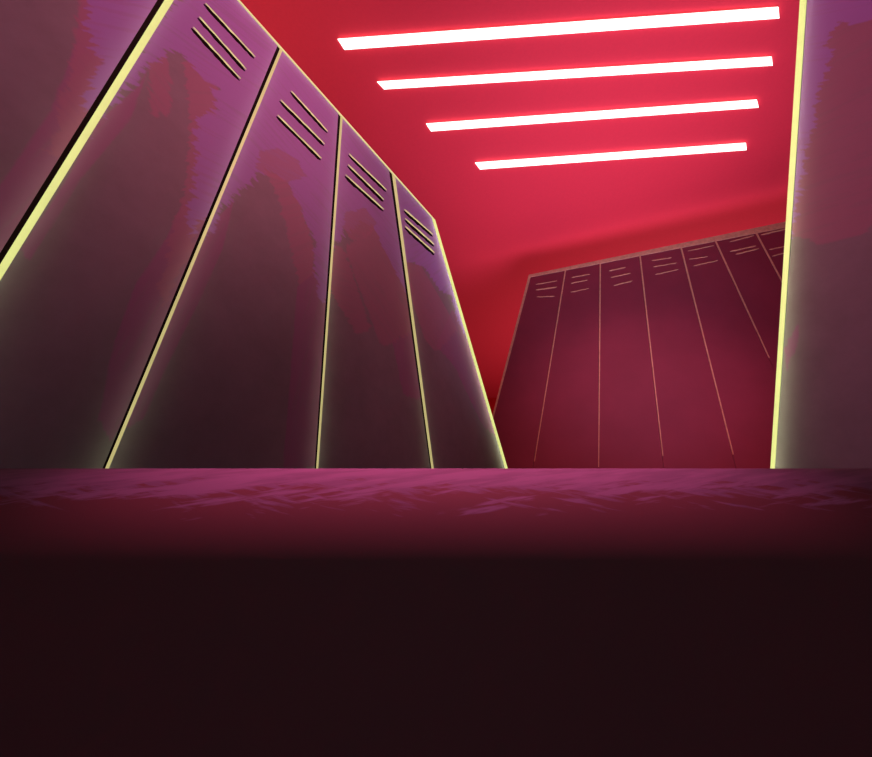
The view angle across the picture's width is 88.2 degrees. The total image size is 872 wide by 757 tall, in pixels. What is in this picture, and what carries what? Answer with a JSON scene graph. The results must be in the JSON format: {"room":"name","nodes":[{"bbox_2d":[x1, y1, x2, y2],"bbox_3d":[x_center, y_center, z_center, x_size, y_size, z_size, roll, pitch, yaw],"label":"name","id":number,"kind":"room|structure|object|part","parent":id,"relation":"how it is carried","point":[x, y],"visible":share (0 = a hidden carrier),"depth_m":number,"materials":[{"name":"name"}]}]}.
{"room":"locker room","nodes":[
{"label":"locker room","id":0,"kind":"room"},
{"bbox_2d":[487,398,496,413],"bbox_3d":[1.000,1.810,6.343,7.200,3.360,0.100,0,-28,0],"label":"wall","id":1,"kind":"structure","parent":0,"point":[492,401],"depth_m":7.04,"materials":[{"name":"red paint"}]},
{"bbox_2d":[240,0,799,397],"bbox_3d":[1.000,-1.619,3.579,7.400,0.100,8.200,0,-28,0],"label":"ceiling","id":2,"kind":"structure","parent":0,"point":[497,227],"depth_m":3.17,"materials":[{"name":"red paint"}]},
{"bbox_2d":[338,7,778,49],"bbox_3d":[0.694,-2.052,2.638,2.560,0.020,0.059,-2,-28,3],"label":"recessed light","id":3,"kind":"object","parent":2,"relation":"in","point":[770,12],"visible":1,"depth_m":2.63,"materials":[{"name":"white"}]},
{"bbox_2d":[377,57,772,88],"bbox_3d":[0.861,-1.938,2.853,2.480,0.020,0.052,-2,-28,3],"label":"recessed light","id":4,"kind":"object","parent":2,"relation":"in","point":[757,61],"visible":1,"depth_m":2.85,"materials":[{"name":"white"}]},
{"bbox_2d":[426,99,758,130],"bbox_3d":[1.055,-1.809,3.094,2.250,0.020,0.057,-2,-28,4],"label":"recessed light","id":5,"kind":"object","parent":2,"relation":"in","point":[496,122],"visible":1,"depth_m":3.08,"materials":[{"name":"white"}]},
{"bbox_2d":[475,143,746,168],"bbox_3d":[1.292,-1.665,3.366,1.994,0.020,0.060,-2,-28,4],"label":"recessed light","id":6,"kind":"object","parent":2,"relation":"in","point":[736,146],"visible":1,"depth_m":3.36,"materials":[{"name":"white"}]},
{"bbox_3d":[1.000,1.436,1.955,7.400,0.100,8.200,0,-28,0],"label":"floor","id":7,"kind":"structure","parent":0,"visible":0},
{"bbox_2d":[0,0,163,262],"bbox_3d":[-1.030,-0.407,0.832,0.423,2.100,0.429,-18,-33,30],"label":"locker","id":8,"kind":"object","parent":7,"relation":"on","point":[59,59],"visible":1,"depth_m":0.91,"materials":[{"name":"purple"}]},
{"bbox_2d":[0,0,280,467],"bbox_3d":[-0.824,-0.268,1.094,0.423,2.100,0.344,-18,-33,30],"label":"locker","id":9,"kind":"object","parent":7,"relation":"on","point":[91,282],"visible":0.94,"depth_m":0.95,"materials":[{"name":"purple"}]},
{"bbox_3d":[-0.739,-0.386,0.882,0.002,2.070,0.043,-18,-33,30],"label":"edge trim","id":10,"kind":"part","parent":9,"relation":"part of","materials":[{"name":"yellow metal"}]},
{"bbox_3d":[-0.648,-1.241,1.490,0.010,0.010,0.319,-18,-33,30],"label":"trim","id":11,"kind":"part","parent":9,"relation":"part of","materials":[{"name":"yellow"}]},
{"bbox_2d":[105,47,340,467],"bbox_3d":[-0.628,-0.135,1.344,0.423,2.100,0.556,-18,-33,30],"label":"locker","id":12,"kind":"object","parent":7,"relation":"on","point":[232,378],"visible":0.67,"depth_m":1.20,"materials":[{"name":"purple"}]},
{"bbox_3d":[-0.472,-1.122,1.714,0.010,0.010,0.297,-18,-33,30],"label":"trim","id":13,"kind":"part","parent":12,"relation":"part of","materials":[{"name":"yellow"}]},
{"bbox_2d":[316,114,430,467],"bbox_3d":[-0.317,0.075,1.740,0.423,2.100,0.840,-18,-33,30],"label":"locker","id":14,"kind":"object","parent":7,"relation":"on","point":[372,411],"visible":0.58,"depth_m":1.61,"materials":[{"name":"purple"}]},
{"bbox_3d":[-0.341,-0.117,1.389,0.002,2.070,0.156,-18,-33,30],"label":"edge trim","id":15,"kind":"part","parent":14,"relation":"part of","materials":[{"name":"yellow metal"}]},
{"bbox_3d":[-0.295,-1.002,1.940,0.010,0.010,0.324,-18,-33,30],"label":"trim","id":16,"kind":"part","parent":14,"relation":"part of","materials":[{"name":"yellow"}]},
{"bbox_2d":[0,468,871,756],"bbox_3d":[0.000,0.296,0.369,1.240,0.425,0.270,0,-28,0],"label":"bench","id":17,"kind":"object","parent":7,"relation":"on","point":[145,612],"visible":1,"depth_m":0.29,"materials":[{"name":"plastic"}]},
{"bbox_3d":[0.000,0.362,0.323,1.232,0.265,0.250,0,-28,0],"label":"panel","id":18,"kind":"part","parent":17,"relation":"part of","materials":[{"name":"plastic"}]},
{"bbox_2d":[392,172,507,467],"bbox_3d":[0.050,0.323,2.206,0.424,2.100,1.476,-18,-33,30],"label":"locker","id":19,"kind":"object","parent":7,"relation":"on","point":[461,430],"visible":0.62,"depth_m":2.03,"materials":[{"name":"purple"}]},
{"bbox_3d":[-0.106,-0.874,2.180,0.010,0.010,0.338,-18,-33,30],"label":"trim","id":20,"kind":"part","parent":19,"relation":"part of","materials":[{"name":"yellow"}]},
{"bbox_3d":[-0.051,0.079,1.758,0.002,2.070,0.523,-18,-33,30],"label":"edge trim","id":21,"kind":"part","parent":19,"relation":"part of","materials":[{"name":"yellow"}]},
{"bbox_3d":[0.308,0.322,2.219,0.012,2.076,1.163,-18,-33,30],"label":"trim","id":22,"kind":"part","parent":19,"relation":"part of","materials":[{"name":"yellow"}]},
{"bbox_2d":[770,0,871,467],"bbox_3d":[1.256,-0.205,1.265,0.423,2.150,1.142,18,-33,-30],"label":"locker","id":23,"kind":"object","parent":7,"relation":"on","point":[822,418],"visible":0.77,"depth_m":1.23,"materials":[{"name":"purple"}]},
{"bbox_3d":[0.996,-0.206,1.285,0.011,2.130,0.820,18,-33,-30],"label":"trim","id":24,"kind":"part","parent":23,"relation":"part of","materials":[{"name":"yellow metal"}]},
{"bbox_3d":[1.547,1.217,2.817,3.339,1.097,1.387,0,-28,0],"label":"trim","id":25,"kind":"structure","parent":7,"relation":"on","visible":0},
{"bbox_2d":[492,267,564,467],"bbox_3d":[0.734,-0.009,3.710,0.909,1.900,0.254,-9,-29,16],"label":"locker","id":26,"kind":"object","parent":25,"relation":"on","point":[517,412],"visible":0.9,"depth_m":3.59,"materials":[{"name":"metal"}]},
{"bbox_3d":[0.570,-0.077,3.668,0.578,1.780,0.021,-9,-29,16],"label":"edge trim","id":27,"kind":"part","parent":26,"relation":"part of","materials":[{"name":"metal"}]},
{"bbox_3d":[0.975,-0.927,3.971,0.324,0.034,0.022,-9,-29,16],"label":"trim","id":28,"kind":"part","parent":26,"relation":"part of","materials":[{"name":"metal"}]},
{"bbox_2d":[533,260,599,467],"bbox_3d":[1.067,-0.060,3.614,0.778,1.900,0.254,-9,-29,16],"label":"locker","id":29,"kind":"object","parent":25,"relation":"on","point":[568,429],"visible":0.96,"depth_m":3.43,"materials":[{"name":"metal"}]},
{"bbox_3d":[0.923,-0.174,3.590,0.448,1.683,0.021,-9,-29,16],"label":"edge trim","id":30,"kind":"part","parent":29,"relation":"part of","materials":[{"name":"metal"}]},
{"bbox_3d":[1.262,-0.969,3.887,0.292,0.038,0.022,-9,-29,16],"label":"trim","id":31,"kind":"part","parent":29,"relation":"part of","materials":[{"name":"metal"}]},
{"bbox_2d":[598,252,662,467],"bbox_3d":[1.435,-0.117,3.508,0.630,1.900,0.254,-9,-29,16],"label":"locker","id":32,"kind":"object","parent":25,"relation":"on","point":[628,427],"visible":0.98,"depth_m":3.33,"materials":[{"name":"metal"}]},
{"bbox_3d":[1.264,-0.190,3.473,0.307,1.765,0.021,-9,-29,16],"label":"edge trim","id":33,"kind":"part","parent":32,"relation":"part of","materials":[{"name":"metal"}]},
{"bbox_3d":[1.547,-1.011,3.804,0.318,0.042,0.022,-9,-29,16],"label":"trim","id":34,"kind":"part","parent":32,"relation":"part of","materials":[{"name":"metal"}]},
{"bbox_2d":[639,244,735,467],"bbox_3d":[1.779,-0.169,3.409,0.523,1.900,0.254,-9,-29,16],"label":"locker","id":35,"kind":"object","parent":25,"relation":"on","point":[692,429],"visible":0.98,"depth_m":3.21,"materials":[{"name":"metal"}]},
{"bbox_3d":[1.609,-0.259,3.382,0.208,1.728,0.021,-9,-29,16],"label":"edge trim","id":36,"kind":"part","parent":35,"relation":"part of","materials":[{"name":"metal"}]},
{"bbox_3d":[1.843,-1.055,3.718,0.311,0.046,0.022,-9,-29,16],"label":"trim","id":37,"kind":"part","parent":35,"relation":"part of","materials":[{"name":"metal"}]},
{"bbox_2d":[679,237,775,467],"bbox_3d":[2.130,-0.223,3.308,0.431,1.900,0.254,-9,-29,16],"label":"locker","id":38,"kind":"object","parent":25,"relation":"on","point":[744,376],"visible":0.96,"depth_m":3.13,"materials":[{"name":"metal"}]},
{"bbox_3d":[2.108,-1.094,3.641,0.247,0.050,0.022,-9,-29,16],"label":"trim","id":39,"kind":"part","parent":38,"relation":"part of","materials":[{"name":"metal"}]},
{"bbox_3d":[1.949,-0.296,3.276,0.112,1.760,0.021,-9,-29,16],"label":"edge trim","id":40,"kind":"part","parent":38,"relation":"part of","materials":[{"name":"metal"}]},
{"bbox_2d":[713,228,781,372],"bbox_3d":[2.437,-0.270,3.220,0.370,1.900,0.254,-9,-29,16],"label":"locker","id":41,"kind":"object","parent":25,"relation":"on","point":[758,285],"visible":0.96,"depth_m":3.33,"materials":[{"name":"metal"}]},
{"bbox_3d":[2.359,-1.130,3.568,0.283,0.054,0.022,-9,-29,16],"label":"trim","id":42,"kind":"part","parent":41,"relation":"part of","materials":[{"name":"metal"}]},
{"bbox_3d":[2.251,-0.627,3.341,0.053,1.117,0.021,-9,-29,16],"label":"edge trim","id":43,"kind":"part","parent":41,"relation":"part of","materials":[{"name":"metal"}]},
{"bbox_2d":[753,222,785,281],"bbox_3d":[2.714,-0.312,3.140,0.390,1.900,0.254,-9,-29,16],"label":"locker","id":44,"kind":"object","parent":25,"relation":"on","point":[771,237],"visible":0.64,"depth_m":3.43,"materials":[{"name":"metal"}]},
{"bbox_3d":[2.532,-0.465,3.151,0.079,1.580,0.021,-9,-29,16],"label":"edge trim","id":45,"kind":"part","parent":44,"relation":"part of","materials":[{"name":"metal"}]},
{"bbox_3d":[2.627,-1.170,3.490,0.282,0.058,0.022,-9,-29,16],"label":"trim","id":46,"kind":"part","parent":44,"relation":"part of","materials":[{"name":"metal"}]},
{"bbox_3d":[2.679,-0.357,3.040,0.388,1.876,0.016,-9,-29,16],"label":"door","id":47,"kind":"part","parent":44,"relation":"part of","materials":[{"name":"metal"}]}
]}

